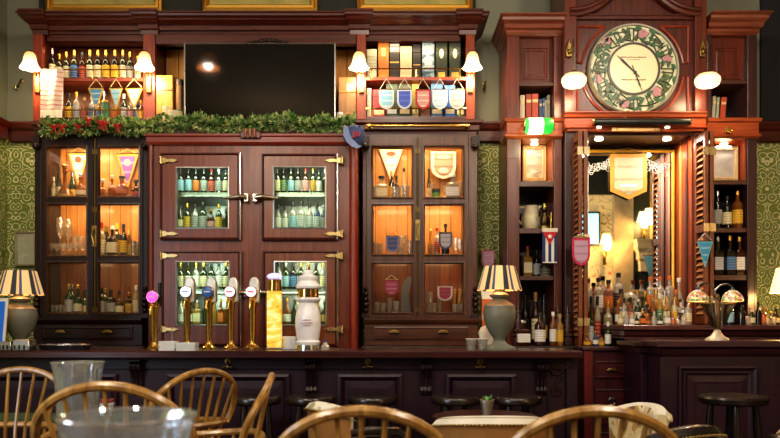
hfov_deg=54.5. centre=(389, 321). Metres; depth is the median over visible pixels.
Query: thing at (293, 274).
wine bottle
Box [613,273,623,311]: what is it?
bottle
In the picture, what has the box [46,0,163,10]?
framed painting
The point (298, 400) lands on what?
bar stool
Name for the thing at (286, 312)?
bottle
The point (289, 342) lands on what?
cup
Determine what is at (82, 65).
wine bottle
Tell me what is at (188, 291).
tap
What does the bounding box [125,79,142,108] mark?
pennant
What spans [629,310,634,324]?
bottle
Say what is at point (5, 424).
chair
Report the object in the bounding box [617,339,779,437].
bar counter
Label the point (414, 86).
box
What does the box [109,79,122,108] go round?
pennant
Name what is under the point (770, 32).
wall
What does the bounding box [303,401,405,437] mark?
armchair
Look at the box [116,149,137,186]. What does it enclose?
pennant
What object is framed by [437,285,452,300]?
pennant
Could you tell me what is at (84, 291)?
bottle
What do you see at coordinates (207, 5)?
framed painting
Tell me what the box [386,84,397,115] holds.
box
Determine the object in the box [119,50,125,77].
wine bottle
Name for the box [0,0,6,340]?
wall
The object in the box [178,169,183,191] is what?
wine bottle
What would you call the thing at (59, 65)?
wine bottle
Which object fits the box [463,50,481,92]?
wall lamp
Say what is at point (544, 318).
bottle
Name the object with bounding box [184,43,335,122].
television
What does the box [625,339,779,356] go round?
countertop
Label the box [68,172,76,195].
wine bottle
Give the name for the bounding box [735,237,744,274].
bottle
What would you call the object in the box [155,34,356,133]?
niche
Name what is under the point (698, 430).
armchair
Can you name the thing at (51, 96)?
scarf
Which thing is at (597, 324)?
wine bottle
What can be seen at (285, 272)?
wine bottle
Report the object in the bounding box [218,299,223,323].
bottle
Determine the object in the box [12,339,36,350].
holder
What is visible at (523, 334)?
bottle
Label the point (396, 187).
wine bottle
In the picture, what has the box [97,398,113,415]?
salt shaker
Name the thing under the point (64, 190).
decanter
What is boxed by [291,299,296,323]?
bottle
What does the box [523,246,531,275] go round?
bottle
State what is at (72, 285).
wine bottle
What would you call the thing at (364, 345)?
plinth
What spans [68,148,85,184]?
pennant
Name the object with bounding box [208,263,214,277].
wine bottle
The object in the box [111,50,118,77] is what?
wine bottle
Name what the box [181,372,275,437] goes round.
chair
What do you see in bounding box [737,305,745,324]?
bottle
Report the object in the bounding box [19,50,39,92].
wall lamp
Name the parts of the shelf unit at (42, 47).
panel, gallery rail, shelf, gallery rail, panel, panel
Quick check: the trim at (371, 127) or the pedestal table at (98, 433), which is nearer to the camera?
the pedestal table at (98, 433)
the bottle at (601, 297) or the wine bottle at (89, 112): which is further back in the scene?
the wine bottle at (89, 112)
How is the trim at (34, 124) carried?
on the display cabinet at (89, 269)
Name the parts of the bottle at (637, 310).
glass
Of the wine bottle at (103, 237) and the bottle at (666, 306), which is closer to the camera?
the bottle at (666, 306)
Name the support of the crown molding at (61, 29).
attached to the wall at (20, 156)
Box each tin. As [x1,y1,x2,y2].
[101,100,109,117]
[162,106,170,122]
[167,110,178,121]
[176,79,183,114]
[432,189,439,196]
[540,266,550,275]
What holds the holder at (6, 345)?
on the countertop at (92, 353)
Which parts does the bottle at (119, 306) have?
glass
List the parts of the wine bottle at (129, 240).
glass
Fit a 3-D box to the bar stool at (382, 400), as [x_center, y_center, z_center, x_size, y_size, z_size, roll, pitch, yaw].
[-0.098,0.814,4.360,0.296,0.776,0.296,0,0,-17]
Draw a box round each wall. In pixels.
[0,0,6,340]
[7,0,779,345]
[760,0,779,120]
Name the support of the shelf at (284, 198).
attached to the refrigerator
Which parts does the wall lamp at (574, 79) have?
stem, lamp shade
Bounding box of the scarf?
[40,69,63,117]
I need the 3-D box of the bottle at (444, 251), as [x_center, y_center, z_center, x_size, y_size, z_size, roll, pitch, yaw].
[0.450,-0.663,6.140,0.067,0.263,0.065,0,0,-5]
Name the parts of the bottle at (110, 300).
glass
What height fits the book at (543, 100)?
0.197 m
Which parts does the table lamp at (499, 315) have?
lamp shade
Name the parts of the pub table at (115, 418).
leg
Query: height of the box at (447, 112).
0.273 m
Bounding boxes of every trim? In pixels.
[0,117,10,140]
[8,121,37,142]
[29,122,154,134]
[39,0,475,45]
[355,120,483,134]
[477,121,499,142]
[757,121,779,142]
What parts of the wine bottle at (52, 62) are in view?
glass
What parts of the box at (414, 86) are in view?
box lid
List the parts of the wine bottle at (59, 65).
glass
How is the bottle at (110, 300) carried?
on the display cabinet at (89, 269)
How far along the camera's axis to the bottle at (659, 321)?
5.44 m
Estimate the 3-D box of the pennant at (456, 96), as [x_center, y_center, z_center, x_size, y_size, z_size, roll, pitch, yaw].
[0.527,-1.794,5.960,0.118,0.246,0.011,0,0,0]
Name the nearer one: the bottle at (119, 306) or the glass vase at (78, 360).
the glass vase at (78, 360)
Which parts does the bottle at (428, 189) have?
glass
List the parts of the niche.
panel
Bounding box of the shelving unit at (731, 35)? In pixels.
[704,10,773,324]
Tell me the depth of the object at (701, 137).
5.74 m
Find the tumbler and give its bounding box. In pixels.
[426,294,432,311]
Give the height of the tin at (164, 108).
0.118 m
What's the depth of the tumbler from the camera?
6.10 m
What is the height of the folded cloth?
0.161 m
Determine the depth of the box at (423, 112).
6.08 m
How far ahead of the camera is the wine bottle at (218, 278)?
5.84 m
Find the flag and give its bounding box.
[542,228,557,262]
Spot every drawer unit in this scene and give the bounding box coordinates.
[33,318,147,344]
[365,318,481,344]
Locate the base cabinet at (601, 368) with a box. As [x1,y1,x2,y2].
[574,346,623,437]
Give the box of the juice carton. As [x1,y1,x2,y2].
[481,291,492,326]
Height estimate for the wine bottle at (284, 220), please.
0.187 m
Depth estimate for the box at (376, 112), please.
6.08 m
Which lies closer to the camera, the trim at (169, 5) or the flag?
the flag
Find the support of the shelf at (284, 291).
attached to the refrigerator
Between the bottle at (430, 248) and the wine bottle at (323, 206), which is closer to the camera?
the wine bottle at (323, 206)
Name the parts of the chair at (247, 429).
arm rail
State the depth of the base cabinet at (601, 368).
5.39 m
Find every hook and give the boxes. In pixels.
[14,79,23,89]
[222,359,231,369]
[363,359,372,369]
[476,359,485,369]
[724,126,732,133]
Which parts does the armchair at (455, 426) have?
nail trim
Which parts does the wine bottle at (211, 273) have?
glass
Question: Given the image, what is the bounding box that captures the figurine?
[538,203,551,227]
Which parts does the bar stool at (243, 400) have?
leg, seat, leg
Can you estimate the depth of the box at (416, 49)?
6.08 m
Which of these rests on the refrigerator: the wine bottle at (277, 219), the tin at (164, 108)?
the wine bottle at (277, 219)
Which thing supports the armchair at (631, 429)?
on the floor
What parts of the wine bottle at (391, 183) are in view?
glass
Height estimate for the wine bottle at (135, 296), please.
0.242 m
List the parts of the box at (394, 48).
box lid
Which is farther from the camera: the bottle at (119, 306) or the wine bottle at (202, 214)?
the bottle at (119, 306)
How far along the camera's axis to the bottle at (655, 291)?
5.82 m
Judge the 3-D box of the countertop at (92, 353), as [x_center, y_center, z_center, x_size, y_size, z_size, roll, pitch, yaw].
[-1.019,0.200,4.860,4.381,0.047,0.520,0,0,0]
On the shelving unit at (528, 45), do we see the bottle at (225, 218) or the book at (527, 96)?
the book at (527, 96)
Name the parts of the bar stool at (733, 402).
leg, leg, seat, leg, leg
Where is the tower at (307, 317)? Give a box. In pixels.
[295,265,320,349]
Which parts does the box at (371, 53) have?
printed panel, box lid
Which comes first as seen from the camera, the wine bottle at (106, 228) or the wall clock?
the wall clock
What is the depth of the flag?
5.90 m
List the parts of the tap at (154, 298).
spout, handle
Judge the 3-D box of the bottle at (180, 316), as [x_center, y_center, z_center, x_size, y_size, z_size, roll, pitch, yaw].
[-1.616,-0.080,5.860,0.061,0.212,0.060,0,0,12]
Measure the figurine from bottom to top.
0.199 m
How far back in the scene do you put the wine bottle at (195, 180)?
5.84 m
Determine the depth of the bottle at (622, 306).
5.81 m
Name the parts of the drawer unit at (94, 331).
drawer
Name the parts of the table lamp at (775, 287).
lamp shade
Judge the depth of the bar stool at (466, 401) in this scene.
4.27 m
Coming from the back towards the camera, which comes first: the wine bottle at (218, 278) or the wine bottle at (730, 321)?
the wine bottle at (218, 278)
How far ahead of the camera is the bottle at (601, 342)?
5.48 m
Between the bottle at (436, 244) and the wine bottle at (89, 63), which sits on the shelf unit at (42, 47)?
the wine bottle at (89, 63)
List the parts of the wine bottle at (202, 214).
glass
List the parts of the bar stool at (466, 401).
leg, seat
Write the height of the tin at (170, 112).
0.082 m
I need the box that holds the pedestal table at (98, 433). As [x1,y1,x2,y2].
[55,428,103,437]
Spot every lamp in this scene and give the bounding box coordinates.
[0,270,43,348]
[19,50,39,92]
[134,50,154,92]
[349,50,368,92]
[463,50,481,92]
[477,265,521,349]
[521,118,554,133]
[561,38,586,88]
[687,282,743,340]
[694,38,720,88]
[770,268,779,324]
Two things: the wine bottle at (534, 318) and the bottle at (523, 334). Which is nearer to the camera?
the bottle at (523, 334)
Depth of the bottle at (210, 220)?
5.84 m
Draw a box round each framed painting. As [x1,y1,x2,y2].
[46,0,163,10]
[202,0,317,10]
[357,0,472,10]
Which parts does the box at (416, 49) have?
box lid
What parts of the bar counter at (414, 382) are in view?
raised panel, raised panel, rail, raised panel, raised panel, scroll panel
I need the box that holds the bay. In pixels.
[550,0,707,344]
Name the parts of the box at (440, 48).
box lid, printed panel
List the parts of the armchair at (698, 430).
nail trim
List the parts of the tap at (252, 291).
spout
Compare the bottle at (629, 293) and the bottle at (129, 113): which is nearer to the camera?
the bottle at (629, 293)
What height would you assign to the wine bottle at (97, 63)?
0.252 m
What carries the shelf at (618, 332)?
on the bar counter at (671, 374)
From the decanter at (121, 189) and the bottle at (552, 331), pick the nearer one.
the bottle at (552, 331)
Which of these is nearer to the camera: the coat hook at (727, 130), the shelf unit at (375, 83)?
the coat hook at (727, 130)
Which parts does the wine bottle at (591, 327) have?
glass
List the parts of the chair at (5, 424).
arm rail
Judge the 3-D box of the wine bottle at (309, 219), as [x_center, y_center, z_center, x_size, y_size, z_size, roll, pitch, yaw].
[-0.622,-0.815,5.860,0.057,0.210,0.056,0,0,-23]
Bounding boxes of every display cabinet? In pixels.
[31,135,147,317]
[362,135,479,317]
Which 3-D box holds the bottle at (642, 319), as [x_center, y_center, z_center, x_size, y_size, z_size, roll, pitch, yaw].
[1.815,-0.029,5.450,0.037,0.101,0.030,0,0,0]
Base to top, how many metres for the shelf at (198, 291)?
0.030 m
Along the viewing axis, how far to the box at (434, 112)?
6.08 m
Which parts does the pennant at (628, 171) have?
rod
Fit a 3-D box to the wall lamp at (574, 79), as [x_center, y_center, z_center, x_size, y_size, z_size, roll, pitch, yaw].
[1.374,-1.960,5.698,0.188,0.407,0.262,0,0,0]
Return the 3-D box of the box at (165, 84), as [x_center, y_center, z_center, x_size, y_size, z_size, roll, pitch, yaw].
[-1.794,-1.777,6.077,0.141,0.370,0.126,0,0,0]
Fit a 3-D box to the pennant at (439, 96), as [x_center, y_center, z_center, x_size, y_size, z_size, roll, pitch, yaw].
[0.393,-1.794,5.960,0.118,0.246,0.011,0,0,0]
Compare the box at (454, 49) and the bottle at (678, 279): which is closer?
the bottle at (678, 279)
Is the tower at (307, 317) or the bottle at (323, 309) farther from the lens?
the bottle at (323, 309)
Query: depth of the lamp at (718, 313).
4.84 m
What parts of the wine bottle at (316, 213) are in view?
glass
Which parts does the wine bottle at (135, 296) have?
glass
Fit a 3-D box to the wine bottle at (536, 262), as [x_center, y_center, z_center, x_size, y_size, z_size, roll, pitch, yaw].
[1.187,-0.470,6.120,0.066,0.221,0.064,0,0,-27]
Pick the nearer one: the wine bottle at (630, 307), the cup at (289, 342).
the cup at (289, 342)
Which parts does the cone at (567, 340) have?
post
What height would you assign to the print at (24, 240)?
0.293 m
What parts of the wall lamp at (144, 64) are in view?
lamp shade, plate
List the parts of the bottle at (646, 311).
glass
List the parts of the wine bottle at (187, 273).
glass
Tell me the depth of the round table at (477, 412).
3.98 m
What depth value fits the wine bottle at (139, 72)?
6.08 m
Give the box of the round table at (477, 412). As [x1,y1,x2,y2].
[433,409,537,420]
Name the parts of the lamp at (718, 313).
lamp shade, curved arm, curved arm, lamp shade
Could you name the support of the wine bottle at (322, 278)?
on the refrigerator
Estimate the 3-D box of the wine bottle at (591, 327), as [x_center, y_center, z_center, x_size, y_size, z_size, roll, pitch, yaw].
[1.538,0.029,5.800,0.042,0.300,0.041,0,0,2]
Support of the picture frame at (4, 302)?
on the countertop at (92, 353)
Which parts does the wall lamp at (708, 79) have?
stem, lamp shade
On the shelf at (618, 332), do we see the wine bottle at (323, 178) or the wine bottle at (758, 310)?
the wine bottle at (758, 310)
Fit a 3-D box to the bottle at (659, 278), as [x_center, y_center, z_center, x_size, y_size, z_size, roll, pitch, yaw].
[2.137,-0.216,6.000,0.073,0.281,0.071,0,0,-10]
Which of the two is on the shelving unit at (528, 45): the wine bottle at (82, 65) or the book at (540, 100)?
the book at (540, 100)
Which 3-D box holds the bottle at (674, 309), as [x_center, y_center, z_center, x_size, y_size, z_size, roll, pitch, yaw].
[2.109,-0.083,5.620,0.044,0.207,0.043,0,0,-1]
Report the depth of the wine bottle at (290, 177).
5.84 m
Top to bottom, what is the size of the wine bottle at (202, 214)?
0.218 m
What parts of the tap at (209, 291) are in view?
spout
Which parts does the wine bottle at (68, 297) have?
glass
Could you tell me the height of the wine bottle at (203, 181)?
0.207 m
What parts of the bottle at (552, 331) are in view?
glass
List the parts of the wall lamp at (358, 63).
lamp shade, plate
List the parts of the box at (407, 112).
printed panel, box lid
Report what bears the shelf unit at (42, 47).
on the trim at (34, 124)
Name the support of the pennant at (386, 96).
hanging from the shelf unit at (375, 83)
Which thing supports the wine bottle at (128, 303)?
on the display cabinet at (89, 269)
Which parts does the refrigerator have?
corner post, panel, door, door moulding, door moulding, door, latch handle, latch handle, panel, latch handle, latch handle, door, door moulding, door, door moulding, corner post, baseball cap, panel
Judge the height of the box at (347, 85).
0.354 m
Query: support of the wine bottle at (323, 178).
on the refrigerator
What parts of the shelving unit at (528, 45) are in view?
cornice, shelf, panel, panel, raised panel, shelf, shelf, shelf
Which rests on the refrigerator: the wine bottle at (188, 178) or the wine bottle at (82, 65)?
the wine bottle at (188, 178)
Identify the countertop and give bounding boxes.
[0,348,582,358]
[574,346,621,350]
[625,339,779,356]
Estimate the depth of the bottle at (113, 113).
6.08 m
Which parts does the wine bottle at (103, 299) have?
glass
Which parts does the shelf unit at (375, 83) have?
panel, shelf, gallery rail, gallery rail, panel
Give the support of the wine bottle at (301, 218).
on the refrigerator
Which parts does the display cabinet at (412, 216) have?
door, post, panel, panel, door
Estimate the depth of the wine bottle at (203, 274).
5.84 m
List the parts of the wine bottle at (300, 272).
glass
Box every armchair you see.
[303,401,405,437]
[431,416,547,437]
[609,402,672,437]
[647,424,726,437]
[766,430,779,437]
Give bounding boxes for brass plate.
[611,128,659,131]
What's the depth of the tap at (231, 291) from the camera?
4.93 m
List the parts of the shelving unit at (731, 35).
panel, raised panel, panel, shelf, shelf, shelf, shelf, cornice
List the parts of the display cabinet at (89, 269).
panel, door, panel, panel, door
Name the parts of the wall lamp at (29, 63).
lamp shade, plate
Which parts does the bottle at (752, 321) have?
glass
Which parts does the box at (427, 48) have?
box lid, printed panel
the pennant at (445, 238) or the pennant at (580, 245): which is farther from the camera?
the pennant at (445, 238)
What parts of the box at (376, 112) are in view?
box lid, printed panel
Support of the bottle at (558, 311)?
on the plinth at (364, 345)
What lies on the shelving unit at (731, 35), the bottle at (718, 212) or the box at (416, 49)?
the bottle at (718, 212)
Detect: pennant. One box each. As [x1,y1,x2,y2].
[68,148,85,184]
[88,79,103,108]
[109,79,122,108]
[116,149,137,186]
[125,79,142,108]
[379,78,393,109]
[379,148,402,177]
[384,275,398,295]
[386,229,398,252]
[397,78,411,109]
[415,79,430,108]
[431,150,455,178]
[432,79,447,108]
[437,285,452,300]
[439,232,451,249]
[449,79,464,108]
[482,247,493,265]
[572,234,589,265]
[610,147,646,199]
[697,233,712,266]
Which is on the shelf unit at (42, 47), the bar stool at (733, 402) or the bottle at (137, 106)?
the bottle at (137, 106)
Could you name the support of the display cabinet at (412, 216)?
on the plinth at (364, 345)
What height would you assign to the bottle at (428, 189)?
0.272 m
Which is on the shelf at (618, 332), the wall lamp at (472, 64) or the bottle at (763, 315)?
the bottle at (763, 315)
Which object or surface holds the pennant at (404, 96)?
hanging from the shelf unit at (375, 83)
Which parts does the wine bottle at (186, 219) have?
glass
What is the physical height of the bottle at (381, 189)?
0.198 m
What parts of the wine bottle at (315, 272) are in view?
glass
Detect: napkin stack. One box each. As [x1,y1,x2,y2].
[158,341,178,349]
[175,342,198,350]
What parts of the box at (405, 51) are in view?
box lid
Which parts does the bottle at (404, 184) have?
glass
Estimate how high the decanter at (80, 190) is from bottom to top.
0.216 m
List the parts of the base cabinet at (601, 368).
drawer, drawer, drawer, ring pull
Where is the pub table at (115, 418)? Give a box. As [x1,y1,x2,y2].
[0,413,134,437]
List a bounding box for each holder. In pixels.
[0,341,12,350]
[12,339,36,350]
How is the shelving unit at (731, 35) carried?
attached to the wall at (20, 156)
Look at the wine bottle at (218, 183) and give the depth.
5.84 m
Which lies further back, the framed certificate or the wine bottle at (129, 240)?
the wine bottle at (129, 240)
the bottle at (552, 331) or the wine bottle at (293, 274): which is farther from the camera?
the wine bottle at (293, 274)
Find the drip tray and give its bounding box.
[38,344,91,349]
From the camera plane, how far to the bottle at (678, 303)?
5.81 m
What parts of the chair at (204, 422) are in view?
arm rail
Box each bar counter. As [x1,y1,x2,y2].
[0,359,577,437]
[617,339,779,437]
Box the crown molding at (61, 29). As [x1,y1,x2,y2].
[15,8,489,48]
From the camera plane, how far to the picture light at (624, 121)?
5.74 m
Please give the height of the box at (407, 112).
0.285 m
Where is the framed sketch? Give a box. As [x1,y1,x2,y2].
[522,145,546,180]
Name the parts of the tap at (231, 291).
spout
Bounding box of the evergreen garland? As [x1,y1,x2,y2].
[37,110,355,139]
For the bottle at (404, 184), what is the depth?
6.22 m
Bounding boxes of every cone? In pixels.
[512,306,521,344]
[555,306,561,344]
[563,305,573,345]
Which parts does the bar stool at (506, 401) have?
seat, leg, leg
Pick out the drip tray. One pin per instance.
(41, 346)
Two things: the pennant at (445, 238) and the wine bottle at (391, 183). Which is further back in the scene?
the wine bottle at (391, 183)
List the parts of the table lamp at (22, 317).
lamp shade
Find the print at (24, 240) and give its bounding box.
[15,231,34,265]
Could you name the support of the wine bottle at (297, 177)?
on the refrigerator
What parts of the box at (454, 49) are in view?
box lid, printed panel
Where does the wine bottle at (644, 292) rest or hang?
on the shelf at (618, 332)
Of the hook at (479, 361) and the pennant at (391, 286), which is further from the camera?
the pennant at (391, 286)
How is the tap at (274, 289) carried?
on the countertop at (92, 353)
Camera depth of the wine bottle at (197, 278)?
5.84 m
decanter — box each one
[57,164,72,195]
[75,173,85,195]
[101,179,106,195]
[107,175,115,195]
[115,176,128,195]
[131,180,137,195]
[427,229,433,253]
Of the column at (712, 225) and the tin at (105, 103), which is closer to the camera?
the column at (712, 225)
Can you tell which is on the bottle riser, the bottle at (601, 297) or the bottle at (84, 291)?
the bottle at (601, 297)
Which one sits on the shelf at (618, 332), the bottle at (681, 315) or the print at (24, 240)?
the bottle at (681, 315)
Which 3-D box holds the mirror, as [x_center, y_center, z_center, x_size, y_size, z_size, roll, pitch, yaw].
[1.938,-0.700,6.222,0.788,1.423,0.036,0,0,0]
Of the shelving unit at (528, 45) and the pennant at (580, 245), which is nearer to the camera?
the pennant at (580, 245)
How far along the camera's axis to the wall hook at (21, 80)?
6.36 m
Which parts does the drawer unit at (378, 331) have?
drawer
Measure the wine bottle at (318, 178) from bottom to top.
0.200 m
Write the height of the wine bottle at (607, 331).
0.175 m
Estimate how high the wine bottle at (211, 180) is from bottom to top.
0.200 m
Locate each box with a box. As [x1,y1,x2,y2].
[156,75,175,115]
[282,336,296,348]
[339,77,356,119]
[367,49,376,76]
[367,88,371,115]
[373,90,384,115]
[378,43,388,76]
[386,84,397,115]
[390,44,398,76]
[399,84,410,115]
[400,46,411,76]
[411,84,418,115]
[412,44,420,76]
[420,105,429,115]
[422,43,433,76]
[431,84,442,115]
[435,43,446,76]
[444,85,454,115]
[448,42,460,76]
[455,88,464,115]
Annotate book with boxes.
[451,289,456,311]
[456,289,460,311]
[519,95,524,117]
[525,94,530,117]
[531,94,537,117]
[538,99,541,117]
[542,98,544,117]
[545,95,549,117]
[545,100,546,117]
[711,96,715,117]
[715,97,719,117]
[719,97,726,117]
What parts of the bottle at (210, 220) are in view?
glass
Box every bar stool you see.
[230,394,281,437]
[285,394,336,437]
[347,394,398,437]
[430,394,481,411]
[491,394,542,414]
[697,393,769,437]
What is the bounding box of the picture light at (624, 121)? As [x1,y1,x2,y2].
[591,116,691,125]
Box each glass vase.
[50,360,105,432]
[53,407,196,437]
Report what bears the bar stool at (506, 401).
on the floor
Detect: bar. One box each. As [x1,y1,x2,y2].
[37,345,147,347]
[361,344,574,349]
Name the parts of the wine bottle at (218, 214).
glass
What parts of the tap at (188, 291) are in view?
spout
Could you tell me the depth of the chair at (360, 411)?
1.83 m
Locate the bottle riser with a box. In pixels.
[582,312,682,324]
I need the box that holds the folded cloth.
[478,325,492,348]
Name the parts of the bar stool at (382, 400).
leg, seat, leg, leg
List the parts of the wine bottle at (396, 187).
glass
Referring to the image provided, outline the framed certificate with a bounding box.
[714,146,737,179]
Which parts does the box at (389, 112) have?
printed panel, box lid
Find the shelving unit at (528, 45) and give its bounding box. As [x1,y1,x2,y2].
[491,12,565,344]
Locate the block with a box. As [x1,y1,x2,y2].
[240,128,260,138]
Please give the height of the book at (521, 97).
0.221 m
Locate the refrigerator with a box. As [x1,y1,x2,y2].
[144,125,364,347]
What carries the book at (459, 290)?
on the display cabinet at (412, 216)
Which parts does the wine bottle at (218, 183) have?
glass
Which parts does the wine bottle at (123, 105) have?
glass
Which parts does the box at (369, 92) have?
box lid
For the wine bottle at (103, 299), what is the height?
0.226 m
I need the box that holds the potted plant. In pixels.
[480,394,493,415]
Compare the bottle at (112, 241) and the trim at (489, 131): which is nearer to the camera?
the bottle at (112, 241)
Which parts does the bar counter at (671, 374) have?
return panel, raised panel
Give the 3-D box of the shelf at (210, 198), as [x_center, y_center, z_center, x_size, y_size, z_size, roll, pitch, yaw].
[-1.415,-0.975,6.025,0.700,0.030,0.470,0,0,0]
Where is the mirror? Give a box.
[582,150,674,311]
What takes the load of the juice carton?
on the plinth at (364, 345)
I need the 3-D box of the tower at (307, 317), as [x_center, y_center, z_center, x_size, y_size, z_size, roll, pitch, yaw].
[-0.525,-0.096,4.850,0.170,0.543,0.170,0,0,0]
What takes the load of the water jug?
on the shelving unit at (528, 45)
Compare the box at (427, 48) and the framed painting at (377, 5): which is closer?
the box at (427, 48)
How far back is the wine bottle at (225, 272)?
5.84 m
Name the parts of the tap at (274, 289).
lit panel, foot plate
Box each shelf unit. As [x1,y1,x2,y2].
[33,35,167,121]
[357,35,474,119]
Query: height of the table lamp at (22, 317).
0.507 m
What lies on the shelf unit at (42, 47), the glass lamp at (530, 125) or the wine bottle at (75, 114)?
the wine bottle at (75, 114)
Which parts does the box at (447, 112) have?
box lid, printed panel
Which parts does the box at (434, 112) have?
printed panel, box lid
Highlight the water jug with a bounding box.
[519,205,540,227]
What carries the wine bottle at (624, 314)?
on the shelf at (618, 332)
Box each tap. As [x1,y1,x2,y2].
[146,283,161,349]
[179,277,195,341]
[201,277,216,348]
[223,277,238,348]
[245,277,259,348]
[266,273,282,348]
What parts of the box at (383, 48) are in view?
printed panel, box lid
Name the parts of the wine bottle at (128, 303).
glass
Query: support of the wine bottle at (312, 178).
on the refrigerator
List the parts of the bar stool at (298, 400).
leg, seat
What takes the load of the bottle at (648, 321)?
on the shelf at (618, 332)
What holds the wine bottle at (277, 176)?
on the refrigerator
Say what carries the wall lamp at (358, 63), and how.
attached to the shelf unit at (375, 83)
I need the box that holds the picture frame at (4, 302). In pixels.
[0,298,8,341]
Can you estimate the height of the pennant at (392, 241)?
0.190 m
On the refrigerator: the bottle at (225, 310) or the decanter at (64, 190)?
the bottle at (225, 310)
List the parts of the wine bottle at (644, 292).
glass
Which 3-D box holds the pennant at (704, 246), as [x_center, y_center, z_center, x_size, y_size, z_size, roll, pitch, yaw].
[2.336,-0.535,5.620,0.119,0.255,0.011,0,0,0]
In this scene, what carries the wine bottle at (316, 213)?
on the refrigerator
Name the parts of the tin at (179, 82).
lid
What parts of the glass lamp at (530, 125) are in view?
green glass, lit glass, green glass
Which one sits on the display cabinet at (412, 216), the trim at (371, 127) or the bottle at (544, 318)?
the trim at (371, 127)
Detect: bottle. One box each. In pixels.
[49,48,55,68]
[51,177,55,195]
[56,54,62,68]
[56,166,61,195]
[63,52,69,77]
[65,93,72,117]
[65,284,72,311]
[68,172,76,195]
[70,50,78,77]
[71,284,75,311]
[72,92,79,117]
[73,285,82,311]
[79,52,85,77]
[81,98,87,117]
[82,290,85,311]
[86,50,93,77]
[88,96,94,117]
[94,50,101,77]
[96,101,100,117]
[101,222,105,254]
[101,287,105,311]
[102,50,109,77]
[104,226,108,254]
[104,288,107,311]
[107,226,117,254]
[107,290,114,311]
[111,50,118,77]
[111,106,118,117]
[114,223,119,254]
[115,291,123,311]
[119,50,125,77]
[120,224,126,254]
[121,94,126,116]
[125,292,132,311]
[126,52,133,77]
[127,99,133,117]
[127,230,132,254]
[133,285,137,311]
[134,56,140,77]
[134,102,138,116]
[139,100,142,117]
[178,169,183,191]
[178,205,182,226]
[178,263,183,288]
[178,298,183,321]
[183,203,190,226]
[184,263,191,281]
[185,169,191,191]
[191,204,198,226]
[191,307,192,323]
[192,169,199,191]
[192,263,199,286]
[193,300,200,323]
[199,202,206,226]
[200,169,207,191]
[200,263,206,288]
[202,299,205,323]
[207,209,214,226]
[208,169,214,191]
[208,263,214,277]
[212,303,216,323]
[215,169,222,191]
[215,263,221,286]
[216,204,221,226]
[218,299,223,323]
[222,263,227,288]
[223,169,227,191]
[223,208,227,226]
[224,299,227,323]
[275,168,279,191]
[275,205,280,226]
[281,168,285,191]
[282,206,287,226]
[283,263,288,288]
[283,298,290,323]
[288,168,293,191]
[289,202,296,226]
[290,263,296,288]
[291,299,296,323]
[295,168,300,191]
[297,263,302,282]
[298,201,304,226]
[302,168,308,191]
[306,203,312,226]
[310,168,315,191]
[313,263,318,282]
[314,203,319,226]
[316,168,321,191]
[320,263,324,286]
[321,205,324,226]
[321,299,324,323]
[322,168,324,191]
[375,175,387,196]
[389,171,393,196]
[394,176,398,196]
[401,168,406,196]
[426,169,431,196]
[434,228,439,252]
[441,224,449,253]
[446,173,458,196]
[517,320,529,345]
[521,294,528,328]
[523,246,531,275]
[531,292,538,344]
[533,250,540,275]
[534,313,545,345]
[542,294,547,344]
[549,312,556,345]
[557,314,562,345]
[583,334,591,345]
[588,279,592,309]
[588,296,593,320]
[588,306,593,344]
[592,331,598,345]
[593,278,603,307]
[594,296,600,339]
[594,307,599,320]
[598,336,604,345]
[603,302,612,324]
[604,280,613,311]
[605,322,610,345]
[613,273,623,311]
[615,300,619,324]
[616,289,625,324]
[617,309,623,324]
[622,298,626,317]
[623,289,636,311]
[624,309,628,322]
[627,297,633,324]
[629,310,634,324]
[634,299,641,318]
[635,314,638,324]
[639,311,645,324]
[641,291,648,310]
[643,302,649,317]
[646,277,654,307]
[646,314,650,324]
[650,298,655,324]
[651,290,657,305]
[655,277,664,300]
[656,293,662,324]
[657,314,662,324]
[661,291,669,306]
[663,298,669,324]
[664,310,669,322]
[670,313,675,324]
[671,290,680,324]
[671,297,677,324]
[677,278,683,307]
[678,299,683,324]
[684,301,691,321]
[714,191,722,227]
[714,237,723,274]
[722,196,731,227]
[724,236,735,274]
[726,302,733,324]
[732,191,742,227]
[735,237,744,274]
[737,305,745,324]
[748,310,755,324]
[756,302,760,324]
[761,308,766,324]
[767,312,772,324]
[773,308,778,324]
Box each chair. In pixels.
[0,366,68,437]
[30,381,197,437]
[104,368,237,437]
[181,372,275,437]
[279,405,444,437]
[511,405,677,437]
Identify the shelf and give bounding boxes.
[178,192,227,205]
[178,289,223,294]
[275,192,324,205]
[282,289,324,294]
[601,325,779,344]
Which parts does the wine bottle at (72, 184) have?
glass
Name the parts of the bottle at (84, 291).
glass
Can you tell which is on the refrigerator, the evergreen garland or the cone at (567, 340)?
the evergreen garland
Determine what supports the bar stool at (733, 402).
on the floor
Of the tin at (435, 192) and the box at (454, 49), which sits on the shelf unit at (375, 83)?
the box at (454, 49)
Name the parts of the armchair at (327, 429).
nail trim, arm, arm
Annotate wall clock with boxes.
[587,23,678,110]
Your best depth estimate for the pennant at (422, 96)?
5.95 m
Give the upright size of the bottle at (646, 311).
0.170 m
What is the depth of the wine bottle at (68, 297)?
6.12 m
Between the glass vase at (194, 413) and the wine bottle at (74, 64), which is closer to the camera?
the glass vase at (194, 413)
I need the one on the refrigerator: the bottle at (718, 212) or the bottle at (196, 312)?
the bottle at (196, 312)
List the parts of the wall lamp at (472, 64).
plate, lamp shade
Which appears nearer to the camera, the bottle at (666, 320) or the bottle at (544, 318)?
the bottle at (666, 320)

